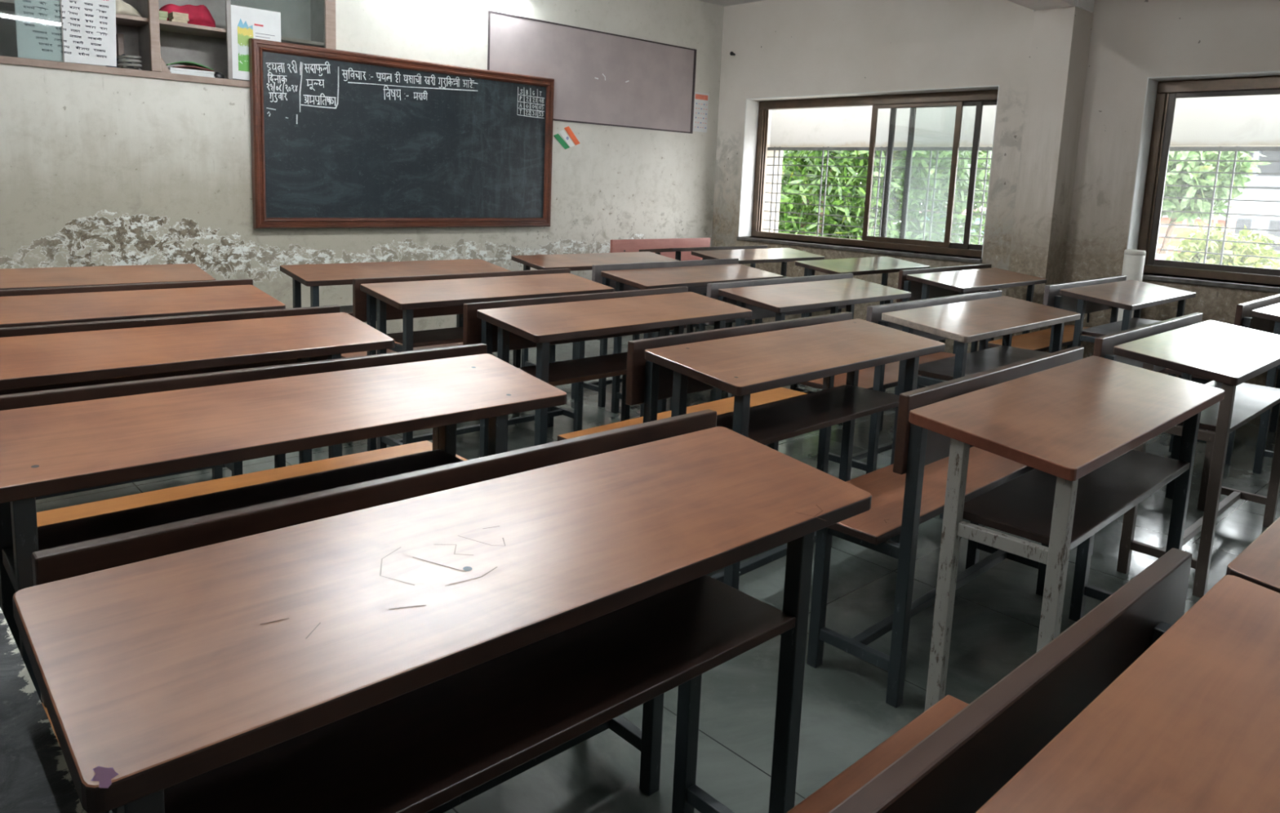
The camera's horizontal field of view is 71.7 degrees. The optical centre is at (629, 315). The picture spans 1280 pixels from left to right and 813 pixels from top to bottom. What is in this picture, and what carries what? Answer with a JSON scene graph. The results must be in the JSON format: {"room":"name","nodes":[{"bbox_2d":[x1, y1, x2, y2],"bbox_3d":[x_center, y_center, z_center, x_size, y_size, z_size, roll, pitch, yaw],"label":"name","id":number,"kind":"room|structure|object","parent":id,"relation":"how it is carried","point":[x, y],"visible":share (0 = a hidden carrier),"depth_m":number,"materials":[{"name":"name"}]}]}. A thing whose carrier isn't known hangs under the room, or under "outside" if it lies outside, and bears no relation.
{"room":"classroom","nodes":[
{"label":"classroom","id":0,"kind":"room"},
{"bbox_2d":[0,0,724,333],"bbox_3d":[-1.857,-1.225,6.243,6.845,2.850,0.450,-6,12,-42],"label":"wall","id":1,"kind":"structure","parent":0,"point":[96,169],"depth_m":5.70,"materials":[{"name":"paint"}]},
{"bbox_2d":[0,0,336,88],"bbox_3d":[-2.888,-1.883,5.075,2.350,1.020,0.368,-6,12,-42],"label":"upper cabinet","id":2,"kind":"object","parent":1,"relation":"attached to","point":[159,43],"depth_m":5.34,"materials":[{"name":"paint"}]},
{"bbox_2d":[14,0,116,66],"bbox_3d":[-3.033,-1.573,4.784,0.472,0.400,0.007,-6,12,-42],"label":"paper notices","id":3,"kind":"object","parent":2,"relation":"on","point":[89,26],"visible":1,"depth_m":4.79,"materials":[{"name":"white paper"}]},
{"bbox_2d":[0,0,148,27],"bbox_3d":[-3.292,-1.663,4.755,1.248,0.020,0.305,-6,12,-42],"label":"shelf","id":4,"kind":"object","parent":2,"relation":"attached to","point":[6,6],"depth_m":5.00,"materials":[{"name":"paint"}]},
{"bbox_2d":[106,54,133,67],"bbox_3d":[-2.957,-1.467,5.136,0.150,0.104,0.111,-6,12,-42],"label":"folded cloth","id":5,"kind":"object","parent":2,"relation":"on","point":[122,55],"visible":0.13,"depth_m":5.10,"materials":[{"name":"grey fabric"}]},
{"bbox_2d":[115,0,142,17],"bbox_3d":[-2.909,-1.756,5.044,0.220,0.105,0.158,-6,12,-42],"label":"cloth bundle","id":6,"kind":"object","parent":2,"relation":"on","point":[122,7],"visible":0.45,"depth_m":5.01,"materials":[{"name":"beige fabric"}]},
{"bbox_2d":[159,17,167,20],"bbox_3d":[-2.727,-1.718,5.137,0.050,0.016,0.100,-6,12,-44],"label":"booklet","id":7,"kind":"object","parent":2,"relation":"on","point":[160,18],"visible":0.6,"depth_m":5.10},
{"bbox_2d":[159,13,168,17],"bbox_3d":[-2.719,-1.735,5.137,0.050,0.016,0.100,-5,12,-41],"label":"booklet","id":8,"kind":"object","parent":7,"relation":"on","point":[160,15],"visible":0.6,"depth_m":5.10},
{"bbox_2d":[159,10,168,14],"bbox_3d":[-2.719,-1.752,5.134,0.050,0.016,0.100,-6,12,-43],"label":"booklet","id":9,"kind":"object","parent":8,"relation":"on","point":[160,11],"visible":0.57,"depth_m":5.10,"materials":[{"name":"paper"}]},
{"bbox_2d":[168,18,187,23],"bbox_3d":[-2.655,-1.724,5.201,0.085,0.013,0.100,-5,11,-40],"label":"notebook","id":10,"kind":"object","parent":2,"relation":"on","point":[171,20],"visible":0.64,"depth_m":5.16,"materials":[{"name":"paper"}]},
{"bbox_2d":[168,17,189,22],"bbox_3d":[-2.649,-1.738,5.205,0.085,0.013,0.100,-5,11,-41],"label":"notebook","id":11,"kind":"object","parent":10,"relation":"on","point":[172,18],"visible":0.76,"depth_m":5.17,"materials":[{"name":"paper"}]},
{"bbox_2d":[168,14,188,18],"bbox_3d":[-2.651,-1.752,5.200,0.085,0.013,0.100,-5,12,-41],"label":"notebook","id":12,"kind":"object","parent":11,"relation":"on","point":[171,15],"visible":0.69,"depth_m":5.16,"materials":[{"name":"paper"}]},
{"bbox_2d":[168,12,188,16],"bbox_3d":[-2.649,-1.766,5.199,0.085,0.013,0.100,-5,11,-41],"label":"notebook","id":13,"kind":"object","parent":12,"relation":"on","point":[171,13],"visible":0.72,"depth_m":5.16,"materials":[{"name":"paper"}]},
{"bbox_2d":[159,4,215,27],"bbox_3d":[-2.684,-1.816,5.357,0.320,0.147,0.192,-4,10,-34],"label":"cloth bundle","id":14,"kind":"object","parent":2,"relation":"on","point":[200,15],"visible":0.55,"depth_m":5.33,"materials":[{"name":"red fabric"}]},
{"bbox_2d":[171,72,214,77],"bbox_3d":[-2.655,-1.439,5.329,0.245,0.013,0.180,-6,12,-43],"label":"sheaf","id":15,"kind":"object","parent":2,"relation":"in","point":[171,73],"visible":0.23,"depth_m":5.26,"materials":[{"name":"white paper"}]},
{"bbox_2d":[169,69,213,76],"bbox_3d":[-2.657,-1.453,5.326,0.245,0.013,0.180,-5,11,-41],"label":"sheaf","id":16,"kind":"object","parent":15,"relation":"on","point":[171,71],"visible":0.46,"depth_m":5.26,"materials":[{"name":"white paper"}]},
{"bbox_2d":[168,66,213,74],"bbox_3d":[-2.655,-1.467,5.322,0.245,0.013,0.180,-6,12,-42],"label":"sheaf","id":17,"kind":"object","parent":16,"relation":"on","point":[170,68],"visible":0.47,"depth_m":5.25,"materials":[{"name":"white paper"}]},
{"bbox_2d":[171,66,213,71],"bbox_3d":[-2.645,-1.485,5.328,0.220,0.019,0.170,-6,12,-42],"label":"folder","id":18,"kind":"object","parent":17,"relation":"on","point":[194,68],"visible":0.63,"depth_m":5.31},
{"bbox_2d":[165,61,213,70],"bbox_3d":[-2.659,-1.499,5.312,0.250,0.033,0.170,-6,12,-42],"label":"folder","id":19,"kind":"object","parent":18,"relation":"on","point":[183,63],"visible":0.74,"depth_m":5.30,"materials":[{"name":"green plastic"}]},
{"bbox_2d":[213,71,224,79],"bbox_3d":[-2.509,-1.461,5.404,0.064,0.045,0.064,-6,12,-42],"label":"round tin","id":20,"kind":"object","parent":2,"relation":"in","point":[218,75],"visible":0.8,"depth_m":5.38,"materials":[{"name":"black metal"}]},
{"bbox_2d":[159,19,324,48],"bbox_3d":[-2.434,-1.748,5.539,1.031,0.020,0.305,-6,12,-42],"label":"shelf","id":21,"kind":"object","parent":2,"relation":"attached to","point":[171,28],"depth_m":5.41,"materials":[{"name":"paint"}]},
{"bbox_2d":[231,4,280,79],"bbox_3d":[-2.288,-1.661,5.437,0.298,0.430,0.002,-6,12,-42],"label":"poster","id":22,"kind":"object","parent":2,"relation":"attached to","point":[246,23],"visible":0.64,"depth_m":5.39,"materials":[{"name":"white paper"}]},
{"bbox_2d":[237,18,253,71],"bbox_3d":[-2.337,-1.646,5.393,0.095,0.310,0.001,-6,12,-42],"label":"landscape picture","id":23,"kind":"object","parent":22,"relation":"attached to","point":[245,33],"depth_m":5.39},
{"bbox_2d":[248,38,554,228],"bbox_3d":[-1.471,-1.198,6.233,2.310,1.150,0.059,-6,12,-42],"label":"blackboard","id":24,"kind":"object","parent":1,"relation":"attached to","point":[340,139],"visible":1,"depth_m":6.08,"materials":[{"name":"stone"}]},
{"bbox_2d":[553,126,580,149],"bbox_3d":[-0.505,-1.435,7.146,0.276,0.186,0.004,-6,12,-42],"label":"flag","id":25,"kind":"object","parent":1,"relation":"attached to","point":[562,133],"visible":1,"depth_m":7.15,"materials":[{"name":"multicoloured fabric"}]},
{"bbox_2d":[487,10,697,133],"bbox_3d":[-0.231,-1.953,7.301,2.220,0.744,0.014,-6,12,-42],"label":"pinboard","id":26,"kind":"object","parent":1,"relation":"attached to","point":[600,77],"visible":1,"depth_m":7.30,"materials":[{"name":"fabric"}]},
{"bbox_2d":[693,92,708,133],"bbox_3d":[0.654,-1.869,8.149,0.190,0.350,0.004,-6,12,-42],"label":"wall calendar","id":27,"kind":"object","parent":1,"relation":"attached to","point":[700,102],"visible":1,"depth_m":8.15,"materials":[{"name":"white paper"}]},
{"bbox_2d":[35,320,1279,812],"bbox_3d":[0.217,0.833,3.134,8.815,0.120,8.420,-6,12,-42],"label":"floor","id":28,"kind":"structure","parent":0,"point":[846,714],"depth_m":2.47,"materials":[{"name":"tile"}]},
{"bbox_2d":[0,263,215,289],"bbox_3d":[-2.444,0.183,3.812,1.176,0.750,0.354,-5,11,-40],"label":"school desk","id":29,"kind":"object","parent":28,"relation":"on","point":[60,277],"visible":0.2,"depth_m":3.84,"materials":[{"name":"laminate"}]},
{"bbox_2d":[0,279,253,467],"bbox_3d":[-2.084,0.254,3.392,1.176,0.766,0.339,-6,12,-43],"label":"bench","id":30,"kind":"object","parent":28,"relation":"on","point":[33,291],"visible":0.09,"depth_m":3.31,"materials":[{"name":"wood"}]},
{"bbox_2d":[0,284,285,499],"bbox_3d":[-1.859,0.311,3.124,1.176,0.750,0.354,-6,12,-43],"label":"school desk","id":31,"kind":"object","parent":28,"relation":"on","point":[70,308],"visible":0.34,"depth_m":3.13,"materials":[{"name":"laminate"}]},
{"bbox_2d":[0,305,340,468],"bbox_3d":[-1.522,0.369,2.781,1.166,0.766,0.339,-6,12,-42],"label":"bench","id":32,"kind":"object","parent":28,"relation":"on","point":[279,460],"visible":0.08,"depth_m":2.65,"materials":[{"name":"wood"}]},
{"bbox_2d":[0,312,394,463],"bbox_3d":[-1.288,0.425,2.522,1.176,0.750,0.354,-6,12,-42],"label":"school desk","id":33,"kind":"object","parent":28,"relation":"on","point":[46,359],"visible":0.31,"depth_m":2.44,"materials":[{"name":"laminate"}]},
{"bbox_2d":[0,342,487,606],"bbox_3d":[-0.939,0.480,2.197,1.186,0.766,0.339,-5,12,-42],"label":"bench","id":34,"kind":"object","parent":28,"relation":"on","point":[37,398],"visible":0.07,"depth_m":2.12,"materials":[{"name":"wood"}]},
{"bbox_2d":[0,353,567,702],"bbox_3d":[-0.714,0.538,1.929,1.176,0.750,0.354,-5,12,-42],"label":"school desk","id":35,"kind":"object","parent":28,"relation":"on","point":[46,450],"visible":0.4,"depth_m":1.75,"materials":[{"name":"laminate"}]},
{"bbox_2d":[37,448,463,551],"bbox_3d":[-0.720,0.389,1.833,0.878,0.018,0.246,-5,12,-42],"label":"shelf","id":36,"kind":"object","parent":35,"relation":"attached to","point":[72,531],"depth_m":1.82,"materials":[{"name":"brown wood"}]},
{"bbox_2d":[31,408,716,812],"bbox_3d":[-0.369,0.598,1.569,1.196,0.766,0.339,-6,12,-42],"label":"bench","id":37,"kind":"object","parent":28,"relation":"on","point":[64,562],"visible":0.25,"depth_m":1.34,"materials":[{"name":"wood"}]},
{"bbox_2d":[280,258,510,327],"bbox_3d":[-1.188,0.108,4.639,1.142,0.750,0.354,-5,11,-41],"label":"school desk","id":38,"kind":"object","parent":28,"relation":"on","point":[313,276],"visible":0.22,"depth_m":4.45,"materials":[{"name":"brown laminate"}]},
{"bbox_2d":[339,305,352,315],"bbox_3d":[-1.206,-0.040,4.533,0.874,0.018,0.246,-5,11,-41],"label":"shelf","id":39,"kind":"object","parent":38,"relation":"attached to","point":[347,308],"depth_m":4.36,"materials":[{"name":"brown wood"}]},
{"bbox_2d":[12,426,886,812],"bbox_3d":[-0.121,0.661,1.274,1.176,0.750,0.428,-6,12,-42],"label":"school desk","id":40,"kind":"object","parent":28,"relation":"on","point":[411,655],"visible":1,"depth_m":1.09,"materials":[{"name":"laminate"}]},
{"bbox_2d":[111,574,795,812],"bbox_3d":[-0.157,0.508,1.199,0.923,0.018,0.246,-6,12,-42],"label":"shelf","id":41,"kind":"object","parent":40,"relation":"attached to","point":[421,749],"depth_m":1.13,"materials":[{"name":"brown wood"}]},
{"bbox_2d":[341,268,570,451],"bbox_3d":[-0.853,0.162,4.321,1.202,0.766,0.339,-6,12,-43],"label":"bench","id":42,"kind":"object","parent":28,"relation":"on","point":[364,305],"visible":0.16,"depth_m":3.95,"materials":[{"name":"wood"}]},
{"bbox_2d":[360,273,613,449],"bbox_3d":[-0.620,0.218,4.060,1.142,0.750,0.354,-6,12,-43],"label":"school desk","id":43,"kind":"object","parent":28,"relation":"on","point":[406,296],"visible":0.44,"depth_m":3.85,"materials":[{"name":"brown laminate"}]},
{"bbox_2d":[386,326,463,347],"bbox_3d":[-0.636,0.071,3.954,0.874,0.018,0.246,-6,12,-43],"label":"shelf","id":44,"kind":"object","parent":43,"relation":"attached to","point":[453,335],"depth_m":3.72,"materials":[{"name":"brown wood"}]},
{"bbox_2d":[455,286,688,457],"bbox_3d":[-0.278,0.275,3.722,1.192,0.766,0.339,-6,12,-44],"label":"bench","id":45,"kind":"object","parent":28,"relation":"on","point":[475,331],"visible":0.12,"depth_m":3.36,"materials":[{"name":"wood"}]},
{"bbox_2d":[511,251,679,367],"bbox_3d":[-0.193,-0.009,5.671,1.135,0.750,0.354,-5,11,-41],"label":"school desk","id":46,"kind":"object","parent":28,"relation":"on","point":[575,262],"visible":0.23,"depth_m":5.49,"materials":[{"name":"laminate"}]},
{"bbox_2d":[476,292,752,452],"bbox_3d":[-0.029,0.331,3.476,1.142,0.750,0.354,-6,12,-44],"label":"school desk","id":47,"kind":"object","parent":28,"relation":"on","point":[540,324],"visible":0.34,"depth_m":3.24,"materials":[{"name":"brown laminate"}]},
{"bbox_2d":[517,351,627,386],"bbox_3d":[-0.044,0.183,3.369,0.874,0.018,0.246,-6,12,-44],"label":"shelf","id":48,"kind":"object","parent":47,"relation":"attached to","point":[575,371],"depth_m":3.21,"materials":[{"name":"brown wood"}]},
{"bbox_2d":[571,257,738,407],"bbox_3d":[0.131,0.055,5.247,1.205,0.777,0.339,-6,12,-43],"label":"bench","id":49,"kind":"object","parent":28,"relation":"on","point":[599,386],"visible":0.28,"depth_m":4.91,"materials":[{"name":"wood"}]},
{"bbox_2d":[609,237,710,337],"bbox_3d":[0.356,-0.249,7.358,1.170,0.762,0.339,-6,12,-42],"label":"bench","id":50,"kind":"object","parent":28,"relation":"on","point":[620,245],"visible":0.19,"depth_m":7.39,"materials":[{"name":"wood"}]},
{"bbox_2d":[600,263,783,417],"bbox_3d":[0.362,0.117,4.986,1.135,0.750,0.354,-6,12,-43],"label":"school desk","id":51,"kind":"object","parent":28,"relation":"on","point":[689,277],"visible":0.3,"depth_m":4.75,"materials":[{"name":"laminate"}]},
{"bbox_2d":[639,244,767,337],"bbox_3d":[0.588,-0.191,7.078,1.130,0.750,0.354,-6,12,-42],"label":"school desk","id":52,"kind":"object","parent":28,"relation":"on","point":[677,256],"visible":0.25,"depth_m":6.82,"materials":[{"name":"laminate"}]},
{"bbox_2d":[557,311,852,473],"bbox_3d":[0.310,0.393,3.103,1.182,0.766,0.339,-6,12,-44],"label":"bench","id":53,"kind":"object","parent":28,"relation":"on","point":[647,382],"visible":0.15,"depth_m":2.82,"materials":[{"name":"wood"}]},
{"bbox_2d":[691,248,824,331],"bbox_3d":[0.957,-0.108,6.622,1.130,0.750,0.354,-5,12,-42],"label":"school desk","id":54,"kind":"object","parent":28,"relation":"on","point":[784,255],"visible":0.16,"depth_m":6.52,"materials":[{"name":"laminate"}]},
{"bbox_2d":[705,273,853,396],"bbox_3d":[0.691,0.171,4.651,1.205,0.769,0.339,-6,12,-43],"label":"bench","id":55,"kind":"object","parent":28,"relation":"on","point":[757,313],"visible":0.12,"depth_m":4.41,"materials":[{"name":"wood"}]},
{"bbox_2d":[644,319,945,590],"bbox_3d":[0.555,0.448,2.855,1.142,0.750,0.354,-6,12,-44],"label":"school desk","id":56,"kind":"object","parent":28,"relation":"on","point":[741,366],"visible":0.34,"depth_m":2.69,"materials":[{"name":"brown laminate"}]},
{"bbox_2d":[715,384,899,444],"bbox_3d":[0.541,0.301,2.748,0.874,0.018,0.246,-6,12,-44],"label":"shelf","id":57,"kind":"object","parent":56,"relation":"attached to","point":[772,422],"depth_m":2.73,"materials":[{"name":"brown wood"}]},
{"bbox_2d":[718,278,911,446],"bbox_3d":[0.922,0.230,4.389,1.135,0.750,0.354,-6,12,-43],"label":"school desk","id":58,"kind":"object","parent":28,"relation":"on","point":[780,299],"visible":0.29,"depth_m":4.22,"materials":[{"name":"laminate"}]},
{"bbox_2d":[795,256,929,317],"bbox_3d":[1.597,-0.004,6.106,1.130,0.750,0.354,-6,12,-42],"label":"school desk","id":59,"kind":"object","parent":28,"relation":"on","point":[884,265],"visible":0.21,"depth_m":5.94,"materials":[{"name":"laminate"}]},
{"bbox_2d":[799,289,1002,473],"bbox_3d":[1.274,0.283,4.069,1.205,0.769,0.339,-6,12,-43],"label":"bench","id":60,"kind":"object","parent":28,"relation":"on","point":[878,378],"visible":0.14,"depth_m":3.77,"materials":[{"name":"wood"}]},
{"bbox_2d":[865,263,991,395],"bbox_3d":[1.908,0.055,5.738,1.160,0.769,0.339,-6,12,-42],"label":"bench","id":61,"kind":"object","parent":28,"relation":"on","point":[915,288],"visible":0.12,"depth_m":5.45,"materials":[{"name":"wood"}]},
{"bbox_2d":[806,346,1084,707],"bbox_3d":[0.914,0.501,2.547,1.117,0.766,0.339,-6,12,-44],"label":"bench","id":62,"kind":"object","parent":28,"relation":"on","point":[907,493],"visible":0.62,"depth_m":2.25,"materials":[{"name":"wood"}]},
{"bbox_2d":[906,267,1047,389],"bbox_3d":[2.128,0.114,5.466,1.130,0.750,0.354,-6,12,-42],"label":"school desk","id":63,"kind":"object","parent":28,"relation":"on","point":[962,282],"visible":0.38,"depth_m":5.29,"materials":[{"name":"brown laminate"}]},
{"bbox_2d":[881,296,1080,519],"bbox_3d":[1.507,0.341,3.808,1.135,0.750,0.354,-6,12,-43],"label":"school desk","id":64,"kind":"object","parent":28,"relation":"on","point":[965,322],"visible":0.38,"depth_m":3.61,"materials":[{"name":"laminate"}]},
{"bbox_2d":[917,345,1051,380],"bbox_3d":[1.484,0.195,3.694,0.890,0.018,0.246,-6,12,-43],"label":"shelf","id":65,"kind":"object","parent":64,"relation":"attached to","point":[977,362],"depth_m":3.66,"materials":[{"name":"brown wood"}]},
{"bbox_2d":[786,547,1192,812],"bbox_3d":[0.236,0.714,0.964,1.097,0.766,0.339,-6,12,-42],"label":"bench","id":66,"kind":"object","parent":28,"relation":"on","point":[957,754],"visible":0.66,"depth_m":0.89,"materials":[{"name":"wood"}]},
{"bbox_2d":[987,275,1126,352],"bbox_3d":[2.523,0.159,5.213,1.210,0.769,0.339,-6,12,-43],"label":"bench","id":67,"kind":"object","parent":28,"relation":"on","point":[1042,340],"visible":0.22,"depth_m":4.98,"materials":[{"name":"wood"}]},
{"bbox_2d":[908,355,1224,711],"bbox_3d":[1.128,0.560,2.269,1.142,0.750,0.354,-6,12,-44],"label":"school desk","id":68,"kind":"object","parent":28,"relation":"on","point":[1078,424],"visible":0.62,"depth_m":1.99,"materials":[{"name":"laminate"}]},
{"bbox_2d":[962,449,1190,551],"bbox_3d":[1.098,0.414,2.147,0.849,0.018,0.246,-6,12,-44],"label":"shelf","id":69,"kind":"object","parent":68,"relation":"attached to","point":[1022,506],"depth_m":2.03,"materials":[{"name":"brown wood"}]},
{"bbox_2d":[1022,312,1203,555],"bbox_3d":[1.884,0.394,3.498,1.185,0.769,0.339,-6,12,-43],"label":"bench","id":70,"kind":"object","parent":28,"relation":"on","point":[1104,345],"visible":0.12,"depth_m":3.27,"materials":[{"name":"wood"}]},
{"bbox_2d":[975,574,1279,812],"bbox_3d":[0.465,0.771,0.701,1.142,0.750,0.354,-6,12,-42],"label":"school desk","id":71,"kind":"object","parent":28,"relation":"on","point":[1192,725],"visible":1,"depth_m":0.81,"materials":[{"name":"laminate"}]},
{"bbox_2d":[1059,280,1195,377],"bbox_3d":[2.773,0.215,4.969,1.130,0.750,0.354,-6,12,-43],"label":"school desk","id":72,"kind":"object","parent":28,"relation":"on","point":[1129,295],"visible":0.41,"depth_m":4.73,"materials":[{"name":"laminate"}]},
{"bbox_2d":[1081,317,1161,336],"bbox_3d":[2.750,0.069,4.855,0.885,0.018,0.246,-6,12,-43],"label":"shelf","id":73,"kind":"object","parent":72,"relation":"attached to","point":[1116,326],"depth_m":4.80,"materials":[{"name":"brown wood"}]},
{"bbox_2d":[1116,249,1146,321],"bbox_3d":[3.242,0.029,5.778,0.123,0.914,0.123,-6,12,-42],"label":"pipe","id":74,"kind":"object","parent":28,"relation":"on","point":[1133,264],"visible":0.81,"depth_m":5.68,"materials":[{"name":"white plastic"}]},
{"bbox_2d":[1112,320,1279,597],"bbox_3d":[2.107,0.453,3.228,1.135,0.750,0.354,-6,12,-43],"label":"school desk","id":75,"kind":"object","parent":28,"relation":"on","point":[1228,355],"visible":0.84,"depth_m":2.94,"materials":[{"name":"laminate"}]},
{"bbox_2d":[1177,380,1279,433],"bbox_3d":[2.084,0.306,3.114,0.890,0.018,0.246,-6,12,-43],"label":"shelf","id":76,"kind":"object","parent":75,"relation":"attached to","point":[1251,401],"depth_m":3.05,"materials":[{"name":"brown wood"}]},
{"bbox_2d":[1158,293,1279,465],"bbox_3d":[3.151,0.269,4.650,1.180,0.769,0.339,-6,12,-43],"label":"bench","id":77,"kind":"object","parent":28,"relation":"on","point":[1243,317],"visible":0.27,"depth_m":4.31,"materials":[{"name":"wood"}]},
{"bbox_2d":[1226,516,1279,593],"bbox_3d":[1.313,0.686,1.485,1.142,0.750,0.354,-6,12,-42],"label":"school desk","id":78,"kind":"object","parent":28,"relation":"on","point":[1259,563],"visible":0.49,"depth_m":1.20,"materials":[{"name":"laminate"}]},
{"bbox_2d":[1251,302,1279,474],"bbox_3d":[3.373,0.329,4.380,1.130,0.750,0.354,-6,12,-43],"label":"school desk","id":79,"kind":"object","parent":28,"relation":"on","point":[1272,313],"visible":0.8,"depth_m":4.07,"materials":[{"name":"laminate"}]},
{"bbox_2d":[697,0,764,6],"bbox_3d":[0.334,-2.102,2.689,8.815,0.120,8.420,-6,12,-42],"label":"ceiling","id":80,"kind":"structure","parent":0,"point":[720,2],"depth_m":7.95,"materials":[{"name":"paint"}]},
{"bbox_2d":[1006,0,1094,12],"bbox_3d":[0.678,-1.989,3.808,6.188,0.409,0.285,-6,12,-42],"label":"ceiling beam","id":81,"kind":"structure","parent":80,"relation":"attached to","point":[1034,5],"depth_m":5.65,"materials":[{"name":"white paint"}]},
{"bbox_2d":[761,110,783,232],"bbox_3d":[2.340,-1.594,7.657,0.750,2.015,3.530,-6,12,-42],"label":"pier","id":82,"kind":"object","parent":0,"point":[769,161],"depth_m":9.00,"materials":[{"name":"paint"}]},
{"bbox_2d":[763,146,992,244],"bbox_3d":[2.394,-1.048,7.845,0.026,0.885,3.020,-6,12,-42],"label":"window grille","id":83,"kind":"object","parent":82,"relation":"attached to","point":[881,149],"visible":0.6,"depth_m":8.03,"materials":[{"name":"metal"}]},
{"bbox_2d":[711,0,1279,414],"bbox_3d":[3.337,-0.963,5.876,0.270,2.850,8.070,-6,12,-42],"label":"wall","id":84,"kind":"structure","parent":0,"point":[781,48],"depth_m":6.35,"materials":[{"name":"paint"}]},
{"bbox_2d":[736,85,999,263],"bbox_3d":[1.925,-1.189,7.385,0.305,1.282,2.355,-6,12,-42],"label":"window","id":85,"kind":"structure","parent":84,"relation":"in","point":[757,109],"depth_m":7.29,"materials":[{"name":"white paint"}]},
{"bbox_2d":[1126,70,1279,293],"bbox_3d":[4.410,-0.686,4.720,0.305,1.282,3.068,-6,12,-42],"label":"window","id":86,"kind":"structure","parent":84,"relation":"in","point":[1162,93],"depth_m":5.73,"materials":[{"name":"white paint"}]},
{"bbox_2d":[769,94,1279,146],"bbox_3d":[3.910,-1.778,6.312,0.220,1.125,7.550,-6,12,-42],"label":"window blinds","id":87,"kind":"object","parent":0,"point":[1242,121],"depth_m":7.45,"materials":[{"name":"fabric"}]},
{"bbox_2d":[1000,2,1094,352],"bbox_3d":[2.831,-1.001,6.001,0.299,2.849,0.255,-6,12,-42],"label":"wall column","id":88,"kind":"structure","parent":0,"point":[1061,37],"depth_m":5.88,"materials":[{"name":"paint"}]},
{"bbox_3d":[3.640,-0.058,6.385,0.730,0.535,7.550,-6,12,-42],"label":"parapet","id":89,"kind":"object","parent":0,"visible":0},
{"bbox_2d":[1156,146,1279,264],"bbox_3d":[4.901,-0.541,5.157,0.026,0.885,3.800,-6,12,-42],"label":"window grille","id":90,"kind":"object","parent":89,"relation":"attached to","point":[1237,148],"visible":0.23,"depth_m":6.06,"materials":[{"name":"metal"}]},
{"label":"outside","id":91,"kind":"structure","parent":0,"visible":0},
{"bbox_3d":[17.864,1.437,30.730,52.555,0.200,100.000,-6,12,-42],"label":"ground","id":92,"kind":"structure","parent":91,"visible":0},
{"bbox_2d":[777,150,991,244],"bbox_3d":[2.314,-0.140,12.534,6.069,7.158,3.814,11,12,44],"label":"tree","id":93,"kind":"object","parent":92,"relation":"on","point":[962,174],"visible":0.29,"depth_m":10.88,"materials":[{"name":"green plant"}]},
{"bbox_2d":[919,206,986,242],"bbox_3d":[10.000,-0.718,26.027,2.350,4.850,2.800,-6,12,-42],"label":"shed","id":94,"kind":"object","parent":92,"relation":"on","point":[978,220],"visible":0.02,"depth_m":24.73,"materials":[{"name":"white"}]},
{"bbox_2d":[920,151,988,208],"bbox_3d":[11.731,-3.655,31.668,4.732,9.106,7.133,-4,11,-38],"label":"tree","id":95,"kind":"object","parent":92,"relation":"on","point":[984,156],"visible":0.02,"depth_m":29.81,"materials":[{"name":"green plant"}]},
{"bbox_2d":[1155,253,1181,260],"bbox_3d":[7.296,1.423,12.386,1.585,4.496,1.193,-6,12,-42],"label":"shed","id":96,"kind":"object","parent":92,"relation":"on","point":[1158,256],"visible":0.02,"depth_m":12.54,"materials":[{"name":"white"}]},
{"bbox_2d":[1155,213,1237,254],"bbox_3d":[10.031,0.448,17.684,0.600,5.050,2.850,-6,12,-42],"label":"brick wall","id":97,"kind":"structure","parent":92,"relation":"on","point":[1221,220],"depth_m":16.64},
{"bbox_2d":[1159,151,1271,254],"bbox_3d":[8.250,-0.325,13.921,2.874,7.573,2.690,-6,12,-42],"label":"street tree","id":98,"kind":"object","parent":92,"relation":"on","point":[1171,179],"visible":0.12,"depth_m":12.85,"materials":[{"name":"green plant"}]},
{"bbox_2d":[1162,221,1279,269],"bbox_3d":[6.913,1.406,10.656,1.736,5.031,1.395,-6,12,-42],"label":"flowering bush","id":99,"kind":"object","parent":92,"relation":"on","point":[1234,248],"visible":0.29,"depth_m":10.14,"materials":[{"name":"green plant"}]},
{"bbox_2d":[1185,151,1279,269],"bbox_3d":[18.626,-1.007,22.353,6.350,7.200,7.500,-6,12,-42],"label":"building","id":100,"kind":"structure","parent":92,"relation":"on","point":[1260,180],"depth_m":21.59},
{"bbox_3d":[-1.428,-0.446,1.220,0.620,2.850,7.620,-6,12,-42],"label":"wall","id":101,"kind":"structure","parent":0,"visible":0},
{"bbox_2d":[0,606,87,812],"bbox_3d":[-0.225,0.885,0.164,0.536,0.632,2.800,-6,12,-42],"label":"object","id":102,"kind":"structure","parent":101,"relation":"attached to","point":[35,776],"depth_m":0.89,"materials":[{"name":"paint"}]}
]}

